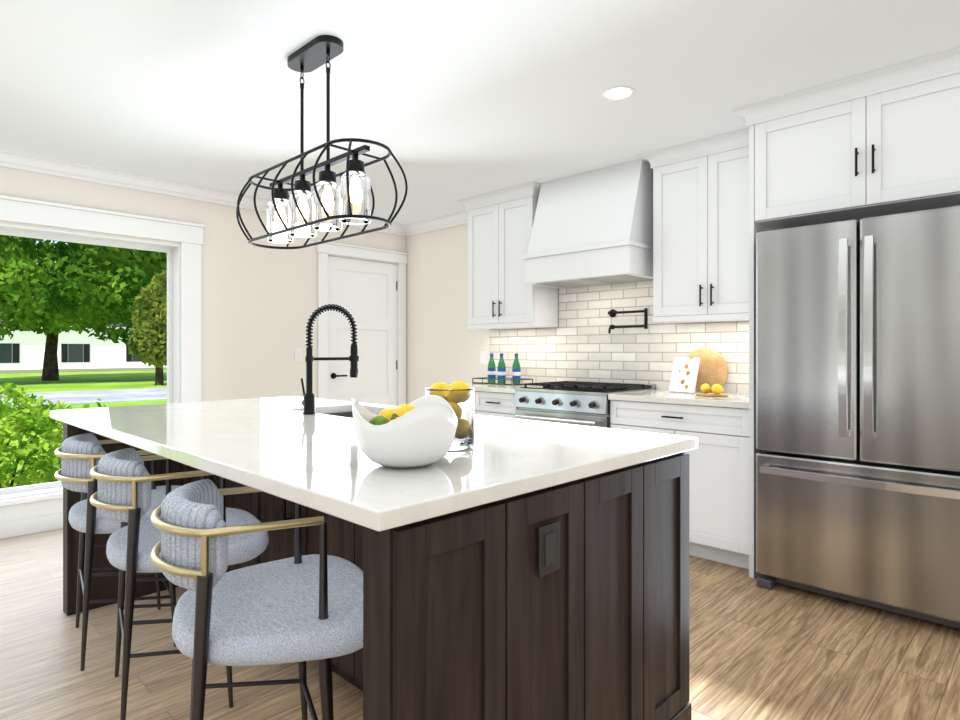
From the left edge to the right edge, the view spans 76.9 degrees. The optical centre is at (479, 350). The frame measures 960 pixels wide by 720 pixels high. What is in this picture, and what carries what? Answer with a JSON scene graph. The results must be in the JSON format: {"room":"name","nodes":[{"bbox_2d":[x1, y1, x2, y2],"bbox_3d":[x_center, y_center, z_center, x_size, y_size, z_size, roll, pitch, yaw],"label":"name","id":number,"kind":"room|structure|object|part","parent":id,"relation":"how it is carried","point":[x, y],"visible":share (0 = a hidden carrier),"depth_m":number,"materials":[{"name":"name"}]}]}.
{"room":"kitchen","nodes":[
{"label":"kitchen","id":0,"kind":"room"},
{"bbox_2d":[0,166,405,402],"bbox_3d":[-2.852,-0.040,4.126,0.198,2.460,6.200,0,0,44],"label":"wall","id":1,"kind":"structure","parent":0,"point":[257,303],"depth_m":4.95,"materials":[{"name":"beige paint"}]},
{"bbox_2d":[0,195,205,538],"bbox_3d":[-3.252,0.102,3.713,0.200,2.175,3.000,0,0,44],"label":"window","id":2,"kind":"structure","parent":1,"relation":"in","point":[35,508],"depth_m":4.34,"materials":[{"name":"white wood"}]},
{"bbox_2d":[0,148,467,235],"bbox_3d":[-0.449,-1.222,1.790,6.600,0.095,5.900,0,0,44],"label":"crown molding","id":3,"kind":"structure","parent":1,"relation":"attached to","point":[13,159],"depth_m":4.48,"materials":[{"name":"white wood"}]},
{"bbox_2d":[295,348,301,361],"bbox_3d":[-1.599,0.035,5.335,0.008,0.116,0.072,0,0,44],"label":"switch plate","id":4,"kind":"object","parent":1,"relation":"attached to","point":[298,351],"visible":1,"depth_m":5.33,"materials":[{"name":"white plastic"}]},
{"bbox_2d":[316,240,407,405],"bbox_3d":[-1.127,0.096,5.837,0.086,2.188,1.038,0,0,44],"label":"door frame","id":5,"kind":"structure","parent":1,"relation":"in","point":[333,248],"depth_m":5.76,"materials":[{"name":"white wood"}]},
{"bbox_2d":[328,256,396,405],"bbox_3d":[-1.139,0.150,5.857,0.036,2.055,0.814,0,0,44],"label":"door","id":6,"kind":"structure","parent":1,"relation":"in","point":[367,290],"depth_m":5.86,"materials":[{"name":"white wood"}]},
{"bbox_3d":[-1.088,0.140,5.841,0.062,1.690,0.774,0,0,44],"label":"door handle","id":7,"kind":"part","parent":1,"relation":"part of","materials":[{"name":"black metal"}]},
{"bbox_2d":[0,0,959,224],"bbox_3d":[-0.449,-1.320,1.790,6.900,0.100,6.200,0,0,44],"label":"ceiling","id":8,"kind":"structure","parent":0,"point":[470,98],"depth_m":2.82,"materials":[{"name":"white paint"}]},
{"bbox_2d":[236,35,407,248],"bbox_3d":[-0.701,-0.879,2.564,0.908,0.781,0.388,0,0,44],"label":"pendant light","id":9,"kind":"object","parent":8,"relation":"hanging from","point":[301,213],"visible":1,"depth_m":2.48,"materials":[{"name":"black metal"}]},
{"bbox_3d":[-0.701,-0.598,2.564,0.718,0.190,0.118,0,0,44],"label":"lamp shade","id":10,"kind":"part","parent":9,"relation":"part of","materials":[{"name":"clear glass"}]},
{"bbox_2d":[601,86,634,100],"bbox_3d":[0.680,-1.267,2.980,0.164,0.006,0.164,0,0,44],"label":"recessed light","id":11,"kind":"object","parent":8,"relation":"in","point":[616,92],"depth_m":2.98,"materials":[{"name":"white plastic"}]},
{"bbox_2d":[0,528,959,719],"bbox_3d":[-0.449,1.215,1.790,6.900,0.050,6.200,0,0,44],"label":"floor","id":12,"kind":"structure","parent":0,"point":[782,652],"depth_m":2.30,"materials":[{"name":"brown wood"}]},
{"bbox_2d":[54,433,179,670],"bbox_3d":[-1.455,0.770,2.542,0.546,0.840,0.584,0,0,-36],"label":"stool","id":13,"kind":"object","parent":12,"relation":"on","point":[79,454],"visible":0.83,"depth_m":2.32,"materials":[{"name":"fabric"}]},
{"bbox_2d":[90,448,268,719],"bbox_3d":[-1.054,0.770,2.136,0.546,0.840,0.584,0,0,-33],"label":"stool","id":14,"kind":"object","parent":12,"relation":"on","point":[123,494],"visible":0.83,"depth_m":1.93,"materials":[{"name":"fabric"}]},
{"bbox_2d":[150,479,362,719],"bbox_3d":[-0.547,0.770,1.575,0.546,0.840,0.584,0,0,-25],"label":"stool","id":15,"kind":"object","parent":12,"relation":"on","point":[300,608],"visible":0.94,"depth_m":1.40,"materials":[{"name":"fabric"}]},
{"bbox_2d":[50,396,697,719],"bbox_3d":[-0.639,0.730,2.326,2.500,0.920,1.225,0,0,44],"label":"kitchen island","id":16,"kind":"object","parent":12,"relation":"on","point":[534,570],"visible":0.72,"depth_m":1.47,"materials":[{"name":"wood"}]},
{"bbox_2d":[301,304,358,414],"bbox_3d":[-0.648,0.031,2.648,0.255,0.475,0.089,0,0,-28],"label":"faucet","id":17,"kind":"object","parent":16,"relation":"on","point":[308,402],"visible":1,"depth_m":2.60,"materials":[{"name":"black metal"}]},
{"bbox_2d":[325,411,374,417],"bbox_3d":[-0.558,0.417,2.740,0.604,0.225,0.394,0,0,44],"label":"sink","id":18,"kind":"object","parent":16,"relation":"in","point":[349,414],"depth_m":3.02,"materials":[{"name":"silver metal"}]},
{"bbox_2d":[351,395,457,467],"bbox_3d":[-0.173,0.191,1.440,0.251,0.156,0.251,0,0,44],"label":"fruit bowl","id":19,"kind":"object","parent":16,"relation":"on","point":[418,433],"visible":1,"depth_m":1.35,"materials":[{"name":"white ceramic"}]},
{"bbox_2d":[425,381,474,450],"bbox_3d":[-0.084,0.176,1.692,0.140,0.186,0.140,0,0,44],"label":"lemon jar","id":20,"kind":"object","parent":16,"relation":"on","point":[459,395],"visible":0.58,"depth_m":1.64,"materials":[{"name":"clear glass"}]},
{"bbox_2d":[514,381,655,427],"bbox_3d":[0.724,0.711,4.266,0.758,0.958,0.691,0,0,44],"label":"range","id":21,"kind":"object","parent":12,"relation":"on","point":[583,403],"visible":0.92,"depth_m":4.05,"materials":[{"name":"silver metal"}]},
{"bbox_2d":[447,47,959,577],"bbox_3d":[1.124,-0.040,3.870,3.625,2.459,0.706,0,0,44],"label":"kitchen cabinets","id":22,"kind":"object","parent":12,"relation":"on","point":[685,219],"visible":0.72,"depth_m":3.52,"materials":[{"name":"white wood"}]},
{"bbox_2d":[472,353,532,384],"bbox_3d":[0.183,0.144,4.986,0.470,0.250,0.235,0,0,44],"label":"serving tray","id":23,"kind":"object","parent":22,"relation":"on","point":[516,378],"visible":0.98,"depth_m":4.95,"materials":[{"name":"green glass"}]},
{"bbox_2d":[522,159,652,288],"bbox_3d":[0.804,-0.879,4.320,0.894,0.779,0.505,0,0,44],"label":"range hood","id":24,"kind":"object","parent":22,"relation":"attached to","point":[595,227],"depth_m":4.12,"materials":[{"name":"white wood"}]},
{"bbox_2d":[669,357,699,392],"bbox_3d":[1.325,0.155,3.924,0.081,0.226,0.180,0,0,-38],"label":"cookbook","id":25,"kind":"object","parent":22,"relation":"on","point":[684,374],"visible":1,"depth_m":3.91,"materials":[{"name":"white paper"}]},
{"bbox_2d":[687,348,727,390],"bbox_3d":[1.471,0.123,3.944,0.290,0.285,0.081,0,0,44],"label":"cutting board","id":26,"kind":"object","parent":22,"relation":"on","point":[713,369],"visible":0.69,"depth_m":3.91,"materials":[{"name":"brown wood"}]},
{"bbox_2d":[696,384,727,396],"bbox_3d":[1.399,0.234,3.647,0.180,0.070,0.180,0,0,44],"label":"plate","id":27,"kind":"object","parent":22,"relation":"on","point":[717,389],"visible":1,"depth_m":3.60,"materials":[{"name":"yellow food"}]},
{"bbox_2d":[756,205,959,628],"bbox_3d":[1.950,0.290,2.984,0.905,1.800,0.813,0,0,44],"label":"fridge","id":28,"kind":"object","parent":12,"relation":"on","point":[858,323],"visible":1,"depth_m":2.73,"materials":[{"name":"grey metal"}]},
{"bbox_2d":[406,224,740,403],"bbox_3d":[1.713,-0.040,3.906,6.750,2.460,0.150,0,0,44],"label":"wall","id":29,"kind":"structure","parent":0,"point":[440,347],"depth_m":5.86,"materials":[{"name":"beige paint"}]},
{"bbox_2d":[480,351,485,363],"bbox_3d":[0.028,0.060,5.436,0.072,0.116,0.006,0,0,44],"label":"wall outlet plate","id":30,"kind":"object","parent":29,"relation":"attached to","point":[482,353],"visible":1,"depth_m":5.43,"materials":[{"name":"white plastic"}]},
{"bbox_2d":[489,281,748,393],"bbox_3d":[0.975,-0.150,4.514,2.485,0.840,0.008,0,0,44],"label":"tile backsplash","id":31,"kind":"structure","parent":29,"relation":"attached to","point":[582,348],"depth_m":4.49,"materials":[{"name":"white tile"}]},
{"bbox_2d":[608,308,647,332],"bbox_3d":[1.060,-0.220,4.366,0.342,0.180,0.084,0,0,44],"label":"pot filler","id":32,"kind":"object","parent":31,"relation":"attached to","point":[612,313],"visible":1,"depth_m":4.32,"materials":[{"name":"black metal"}]},
{"label":"outside","id":33,"kind":"structure","parent":0,"visible":0},
{"bbox_2d":[0,370,166,486],"bbox_3d":[-51.032,1.725,55.094,139.750,0.230,180.000,0,0,44],"label":"lawn","id":34,"kind":"structure","parent":33,"point":[114,388],"depth_m":26.46,"materials":[{"name":"green plant"}]},
{"bbox_2d":[0,382,106,488],"bbox_3d":[-4.326,0.926,4.752,1.482,1.438,2.586,0,0,44],"label":"bush","id":35,"kind":"object","parent":34,"relation":"on","point":[25,420],"visible":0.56,"depth_m":4.90,"materials":[{"name":"green plant"}]},
{"bbox_2d":[0,235,166,380],"bbox_3d":[-23.988,-5.115,33.429,13.871,13.563,21.920,0,0,29],"label":"tree","id":36,"kind":"object","parent":34,"relation":"on","point":[88,286],"visible":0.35,"depth_m":30.31,"materials":[{"name":"green plant"}]},
{"bbox_2d":[0,319,166,373],"bbox_3d":[-39.850,-1.610,45.615,10.000,6.500,30.800,0,0,44],"label":"house","id":37,"kind":"structure","parent":34,"relation":"on","point":[23,353],"depth_m":47.21,"materials":[{"name":"white"}]},
{"bbox_2d":[125,270,166,384],"bbox_3d":[-15.076,-1.246,29.375,3.795,5.771,3.842,0,0,44],"label":"magnolia tree","id":38,"kind":"object","parent":34,"relation":"on","point":[148,338],"visible":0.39,"depth_m":28.16,"materials":[{"name":"green plant"}]}
]}

